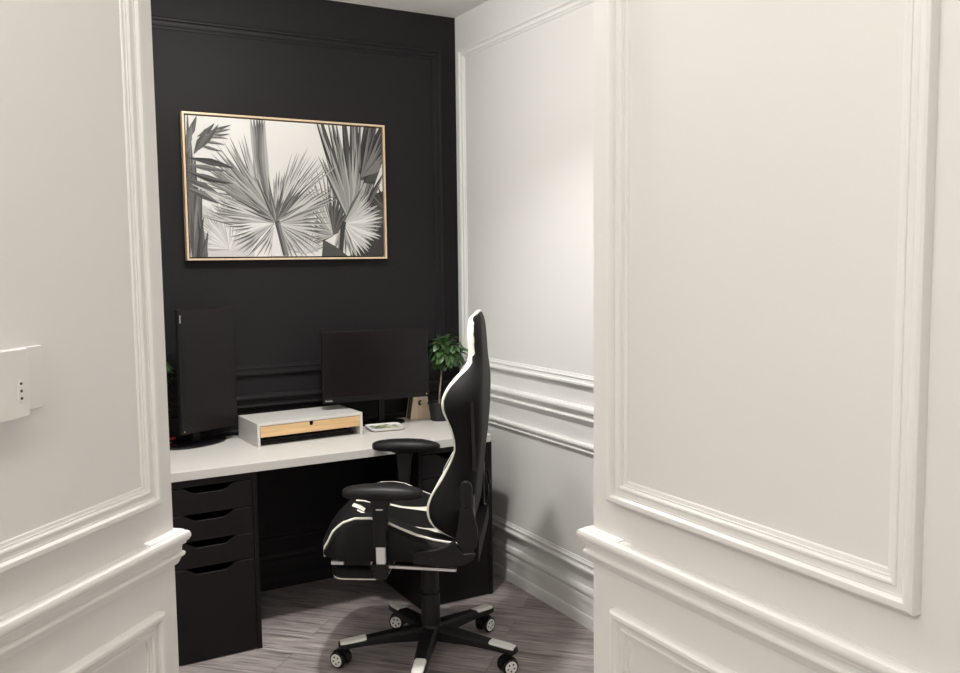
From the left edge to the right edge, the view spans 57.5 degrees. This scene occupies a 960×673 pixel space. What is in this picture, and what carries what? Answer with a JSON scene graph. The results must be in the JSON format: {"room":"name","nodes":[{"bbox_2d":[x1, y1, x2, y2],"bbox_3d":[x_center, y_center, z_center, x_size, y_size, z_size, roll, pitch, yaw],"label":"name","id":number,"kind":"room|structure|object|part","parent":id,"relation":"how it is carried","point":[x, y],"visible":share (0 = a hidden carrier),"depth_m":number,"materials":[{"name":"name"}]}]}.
{"room":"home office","nodes":[
{"label":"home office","id":0,"kind":"room"},
{"bbox_2d":[0,0,178,672],"bbox_3d":[-1.248,0.163,0.064,0.120,2.673,3.830,1,5,15],"label":"wall","id":1,"kind":"structure","parent":0,"point":[66,283],"depth_m":1.62,"materials":[{"name":"white paint"}]},
{"bbox_2d":[0,345,44,422],"bbox_3d":[-0.792,0.082,1.420,0.032,0.117,0.250,1,5,15],"label":"wall thermostat","id":2,"kind":"object","parent":1,"relation":"attached to","point":[22,379],"visible":1,"depth_m":1.46,"materials":[{"name":"white plastic"}]},
{"bbox_3d":[-0.804,0.080,1.423,0.008,0.110,0.250,1,5,15],"label":"plate","id":3,"kind":"part","parent":2,"relation":"part of","materials":[{"name":"white plastic"}]},
{"bbox_2d":[0,0,161,573],"bbox_3d":[-0.830,-0.357,1.289,0.020,1.522,1.054,1,5,15],"label":"trim","id":4,"kind":"structure","parent":1,"relation":"attached to","point":[16,551],"depth_m":1.77,"materials":[{"name":"white paint"}]},
{"bbox_2d":[0,530,190,662],"bbox_3d":[-1.199,0.620,0.210,0.146,0.078,3.656,1,5,15],"label":"trim","id":5,"kind":"structure","parent":1,"relation":"attached to","point":[22,627],"depth_m":1.63,"materials":[{"name":"white paint"}]},
{"bbox_2d":[60,611,166,672],"bbox_3d":[-0.817,0.893,1.393,0.020,0.521,1.046,1,5,15],"label":"trim","id":6,"kind":"structure","parent":1,"relation":"attached to","point":[152,630],"depth_m":1.79,"materials":[{"name":"white paint"}]},
{"bbox_2d":[143,528,183,546],"bbox_3d":[-0.736,0.430,1.895,0.136,0.006,0.122,1,5,15],"label":"trim","id":7,"kind":"structure","parent":1,"relation":"attached to","point":[174,531],"depth_m":1.87,"materials":[{"name":"white paint"}]},
{"bbox_2d":[151,0,459,554],"bbox_3d":[-1.047,-0.174,3.928,2.329,2.673,0.120,-3,6,-29],"label":"wall","id":8,"kind":"structure","parent":0,"point":[281,308],"depth_m":4.00,"materials":[{"name":"black paint"}]},
{"bbox_2d":[180,111,386,259],"bbox_3d":[-0.850,-0.655,3.905,0.914,0.620,0.040,-3,6,-29],"label":"framed picture","id":9,"kind":"object","parent":8,"relation":"attached to","point":[255,187],"visible":1,"depth_m":3.87,"materials":[{"name":"beige wood"}]},
{"bbox_2d":[169,412,406,542],"bbox_3d":[-0.992,0.671,3.947,1.894,0.527,0.020,-3,6,-29],"label":"trim","id":10,"kind":"structure","parent":8,"relation":"attached to","point":[317,527],"depth_m":4.03,"materials":[{"name":"black paint"}]},
{"bbox_2d":[259,544,333,591],"bbox_3d":[-1.011,1.080,3.972,2.063,0.166,0.014,-3,6,-29],"label":"baseboard","id":11,"kind":"structure","parent":8,"relation":"attached to","point":[282,569],"depth_m":4.05,"materials":[{"name":"black paint"}]},
{"bbox_2d":[151,15,444,381],"bbox_3d":[-1.006,-0.581,3.838,1.894,1.517,0.020,-3,6,-29],"label":"trim","id":12,"kind":"structure","parent":8,"relation":"attached to","point":[160,22],"depth_m":4.05,"materials":[{"name":"black paint"}]},
{"bbox_2d":[168,377,454,419],"bbox_3d":[-1.017,0.299,3.899,2.062,0.078,0.026,-3,6,-29],"label":"trim","id":13,"kind":"structure","parent":8,"relation":"attached to","point":[312,397],"depth_m":3.96,"materials":[{"name":"black paint"}]},
{"bbox_2d":[179,572,593,672],"bbox_3d":[-0.532,1.483,0.796,4.900,0.100,6.500,-3,6,-29],"label":"floor","id":14,"kind":"structure","parent":0,"point":[303,625],"depth_m":3.50,"materials":[{"name":"wood"}]},
{"bbox_2d":[171,472,262,664],"bbox_3d":[-1.144,0.853,3.524,0.360,0.700,0.560,-3,6,-29],"label":"drawer unit","id":15,"kind":"object","parent":14,"relation":"on","point":[217,578],"visible":0.67,"depth_m":3.30,"materials":[{"name":"black wood"}]},
{"bbox_3d":[-1.013,0.604,3.266,0.321,0.100,0.018,-3,6,-29],"label":"drawer","id":16,"kind":"part","parent":15,"relation":"part of","materials":[{"name":"black wood"}]},
{"bbox_3d":[-1.012,0.707,3.275,0.321,0.099,0.018,-3,6,-29],"label":"drawer","id":17,"kind":"part","parent":15,"relation":"part of","materials":[{"name":"black wood"}]},
{"bbox_3d":[-1.011,0.808,3.284,0.321,0.098,0.018,-3,6,-29],"label":"drawer","id":18,"kind":"part","parent":15,"relation":"part of","materials":[{"name":"black wood"}]},
{"bbox_3d":[-1.008,1.037,3.303,0.321,0.356,0.018,-3,6,-29],"label":"drawer","id":19,"kind":"part","parent":15,"relation":"part of","materials":[{"name":"black wood"}]},
{"bbox_2d":[169,417,490,482],"bbox_3d":[-0.706,0.460,3.742,1.401,0.034,0.586,-3,6,-29],"label":"tabletop","id":20,"kind":"object","parent":15,"relation":"on","point":[234,455],"visible":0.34,"depth_m":3.53,"materials":[{"name":"grey laminate"}]},
{"bbox_2d":[166,362,173,387],"bbox_3d":[-1.365,0.258,3.605,0.216,0.408,0.211,-3,6,-29],"label":"potted tree","id":21,"kind":"object","parent":20,"relation":"on","point":[168,366],"visible":0.04,"depth_m":3.61,"materials":[{"name":"green plant"}]},
{"bbox_2d":[169,307,237,449],"bbox_3d":[-1.202,0.167,3.676,0.171,0.573,0.306,3,6,34],"label":"computer monitor","id":22,"kind":"object","parent":20,"relation":"on","point":[205,341],"visible":0.98,"depth_m":3.63,"materials":[{"name":"black plastic"}]},
{"bbox_2d":[168,416,185,439],"bbox_3d":[-1.278,0.385,3.689,0.038,0.119,0.124,2,6,27],"label":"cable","id":23,"kind":"object","parent":22,"relation":"attached to","point":[172,438],"visible":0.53,"depth_m":3.68,"materials":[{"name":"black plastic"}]},
{"bbox_2d":[238,405,362,447],"bbox_3d":[-0.783,0.387,3.824,0.474,0.099,0.250,-4,6,-33],"label":"monitor stand","id":24,"kind":"object","parent":20,"relation":"on","point":[252,427],"visible":1,"depth_m":3.75,"materials":[{"name":"grey laminate"}]},
{"bbox_3d":[-0.977,0.406,3.700,0.012,0.087,0.250,-4,6,-33],"label":"panel","id":25,"kind":"part","parent":24,"relation":"part of","materials":[{"name":"grey laminate"}]},
{"bbox_3d":[-0.784,0.344,3.821,0.474,0.012,0.250,-4,6,-33],"label":"panel","id":26,"kind":"part","parent":24,"relation":"part of","materials":[{"name":"grey laminate"}]},
{"bbox_3d":[-0.719,0.382,3.724,0.447,0.045,0.011,-4,6,-33],"label":"drawer","id":27,"kind":"part","parent":24,"relation":"part of","materials":[{"name":"brown wood"}]},
{"bbox_3d":[-0.589,0.380,3.950,0.012,0.087,0.250,-4,6,-33],"label":"panel","id":28,"kind":"part","parent":24,"relation":"part of","materials":[{"name":"grey laminate"}]},
{"bbox_2d":[260,427,353,444],"bbox_3d":[-0.775,0.427,3.808,0.430,0.021,0.136,-4,6,-33],"label":"keyboard","id":29,"kind":"object","parent":20,"relation":"on","point":[339,431],"visible":0.53,"depth_m":3.76,"materials":[{"name":"black plastic"}]},
{"bbox_2d":[320,328,428,425],"bbox_3d":[-0.504,0.188,4.056,0.497,0.450,0.195,-3,5,-23],"label":"computer monitor","id":30,"kind":"object","parent":20,"relation":"on","point":[380,365],"visible":0.95,"depth_m":3.96,"materials":[{"name":"black plastic"}]},
{"bbox_2d":[365,422,404,431],"bbox_3d":[-0.432,0.412,3.968,0.160,0.016,0.132,-3,5,-20],"label":"dish","id":31,"kind":"object","parent":20,"relation":"on","point":[392,426],"visible":1,"depth_m":3.95,"materials":[{"name":"white ceramic"}]},
{"bbox_2d":[406,396,430,419],"bbox_3d":[-0.299,0.332,4.238,0.106,0.126,0.060,-3,6,-26],"label":"wooden box","id":32,"kind":"object","parent":20,"relation":"on","point":[418,407],"visible":0.85,"depth_m":4.21,"materials":[{"name":"brown wood"}]},
{"bbox_2d":[428,333,467,420],"bbox_3d":[-0.160,0.188,4.186,0.210,0.418,0.225,-3,6,-29],"label":"potted tree","id":33,"kind":"object","parent":20,"relation":"on","point":[446,355],"visible":0.94,"depth_m":4.13,"materials":[{"name":"green plant"}]},
{"bbox_3d":[-0.193,0.355,4.179,0.113,0.088,0.113,-3,6,-29],"label":"pot","id":34,"kind":"part","parent":33,"relation":"part of","materials":[{"name":"black ceramic"}]},
{"bbox_2d":[323,309,517,672],"bbox_3d":[-0.214,0.560,3.229,0.736,1.311,0.690,0,5,4],"label":"gaming chair","id":35,"kind":"object","parent":14,"relation":"on","point":[383,524],"visible":1,"depth_m":3.03,"materials":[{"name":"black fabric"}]},
{"bbox_3d":[-0.333,0.628,2.965,0.112,0.168,0.053,0,5,4],"label":"post","id":36,"kind":"part","parent":35,"relation":"part of","materials":[{"name":"black plastic"}]},
{"bbox_3d":[-0.368,1.117,3.257,0.316,0.054,0.064,-2,5,-12],"label":"leg","id":37,"kind":"part","parent":35,"relation":"part of","materials":[{"name":"black plastic"}]},
{"bbox_3d":[-0.329,0.524,2.955,0.272,0.048,0.092,0,5,4],"label":"armrest","id":38,"kind":"part","parent":35,"relation":"part of","materials":[{"name":"black plastic"}]},
{"bbox_3d":[-0.302,0.540,3.527,0.112,0.168,0.053,0,5,4],"label":"post","id":39,"kind":"part","parent":35,"relation":"part of","materials":[{"name":"black plastic"}]},
{"bbox_3d":[-0.280,1.098,3.459,0.064,0.054,0.316,-4,6,-30],"label":"leg","id":40,"kind":"part","parent":35,"relation":"part of","materials":[{"name":"black plastic"}]},
{"bbox_3d":[-0.276,0.676,3.267,0.583,0.155,0.532,0,5,4],"label":"seat","id":41,"kind":"part","parent":35,"relation":"part of","materials":[{"name":"black leather"}]},
{"bbox_3d":[-0.297,0.436,3.517,0.272,0.048,0.092,0,5,4],"label":"armrest","id":42,"kind":"part","parent":35,"relation":"part of","materials":[{"name":"black plastic"}]},
{"bbox_3d":[-0.209,0.817,3.088,0.251,0.020,0.016,0,5,4],"label":"slide rail","id":43,"kind":"part","parent":35,"relation":"part of","materials":[{"name":"silver metal"}]},
{"bbox_3d":[-0.200,1.127,3.111,0.064,0.054,0.317,0,5,4],"label":"leg","id":44,"kind":"part","parent":35,"relation":"part of","materials":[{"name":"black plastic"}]},
{"bbox_3d":[-0.070,0.305,3.219,0.196,0.787,0.544,0,5,4],"label":"backrest","id":45,"kind":"part","parent":35,"relation":"part of","materials":[{"name":"black leather"}]},
{"bbox_3d":[-0.060,1.097,3.438,0.064,0.054,0.316,4,7,41],"label":"leg","id":46,"kind":"part","parent":35,"relation":"part of","materials":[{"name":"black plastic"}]},
{"bbox_3d":[-0.012,1.115,3.223,0.316,0.054,0.064,1,5,23],"label":"leg","id":47,"kind":"part","parent":35,"relation":"part of","materials":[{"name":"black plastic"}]},
{"bbox_3d":[0.021,0.570,3.526,0.046,0.095,0.012,-1,5,1],"label":"recline lever","id":48,"kind":"part","parent":35,"relation":"part of","materials":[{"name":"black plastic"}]},
{"bbox_2d":[368,442,492,608],"bbox_3d":[-0.240,0.796,4.055,0.360,0.700,0.560,-3,6,-29],"label":"drawer unit","id":49,"kind":"object","parent":14,"relation":"on","point":[470,579],"visible":0.18,"depth_m":3.86,"materials":[{"name":"black wood"}]},
{"bbox_3d":[-0.109,0.548,3.797,0.321,0.100,0.018,-3,6,-29],"label":"drawer","id":50,"kind":"part","parent":49,"relation":"part of","materials":[{"name":"black wood"}]},
{"bbox_3d":[-0.108,0.650,3.806,0.321,0.099,0.018,-3,6,-29],"label":"drawer","id":51,"kind":"part","parent":49,"relation":"part of","materials":[{"name":"black wood"}]},
{"bbox_3d":[-0.104,0.981,3.835,0.321,0.356,0.018,-3,6,-29],"label":"drawer","id":52,"kind":"part","parent":49,"relation":"part of","materials":[{"name":"black wood"}]},
{"bbox_2d":[332,0,487,17],"bbox_3d":[-0.564,-1.280,0.557,4.900,0.100,6.500,-3,6,-29],"label":"ceiling","id":53,"kind":"structure","parent":0,"point":[446,8],"depth_m":4.05,"materials":[{"name":"white paint"}]},
{"bbox_2d":[455,0,593,589],"bbox_3d":[0.603,-0.135,3.258,0.120,2.673,2.674,-3,6,-29],"label":"wall","id":54,"kind":"structure","parent":0,"point":[529,95],"depth_m":3.77,"materials":[{"name":"white paint"}]},
{"bbox_2d":[457,0,593,388],"bbox_3d":[0.490,-0.548,3.274,0.018,1.523,2.372,-3,6,-29],"label":"trim","id":55,"kind":"structure","parent":54,"relation":"attached to","point":[567,6],"depth_m":4.06,"materials":[{"name":"white paint"}]},
{"bbox_2d":[488,415,593,576],"bbox_3d":[0.503,0.703,3.382,0.020,0.527,2.372,-3,6,-29],"label":"trim","id":56,"kind":"structure","parent":54,"relation":"attached to","point":[582,564],"depth_m":3.78,"materials":[{"name":"white paint"}]},
{"bbox_2d":[490,384,593,426],"bbox_3d":[0.545,0.336,3.262,0.026,0.078,2.674,-3,6,-29],"label":"trim","id":57,"kind":"structure","parent":54,"relation":"attached to","point":[569,411],"depth_m":3.73,"materials":[{"name":"white paint"}]},
{"bbox_2d":[492,536,593,631],"bbox_3d":[0.559,1.117,3.333,0.014,0.166,2.674,-3,6,-29],"label":"baseboard","id":58,"kind":"structure","parent":54,"relation":"attached to","point":[572,598],"depth_m":3.81,"materials":[{"name":"white paint"}]},
{"bbox_2d":[594,0,959,672],"bbox_3d":[1.207,0.115,0.293,0.120,2.673,3.703,-3,6,-29],"label":"wall","id":59,"kind":"structure","parent":0,"point":[765,135],"depth_m":1.44,"materials":[{"name":"white paint"}]},
{"bbox_2d":[583,525,623,543],"bbox_3d":[0.314,0.418,1.894,0.136,0.006,0.122,-3,6,-29],"label":"trim","id":60,"kind":"structure","parent":59,"relation":"attached to","point":[591,528],"depth_m":1.86,"materials":[{"name":"white paint"}]},
{"bbox_2d":[609,607,736,672],"bbox_3d":[0.451,0.860,1.571,0.021,0.527,0.686,-3,6,-29],"label":"trim","id":61,"kind":"structure","parent":59,"relation":"attached to","point":[625,628],"depth_m":1.75,"materials":[{"name":"white paint"}]},
{"bbox_2d":[576,528,929,672],"bbox_3d":[1.195,0.582,0.339,0.146,0.078,3.729,-3,6,-29],"label":"trim","id":62,"kind":"structure","parent":59,"relation":"attached to","point":[819,648],"depth_m":1.51,"materials":[{"name":"white paint"}]},
{"bbox_2d":[606,0,940,615],"bbox_3d":[0.433,-0.388,1.468,0.021,1.520,0.698,-3,6,-29],"label":"trim","id":63,"kind":"structure","parent":59,"relation":"attached to","point":[898,586],"depth_m":1.25,"materials":[{"name":"white paint"}]}
]}

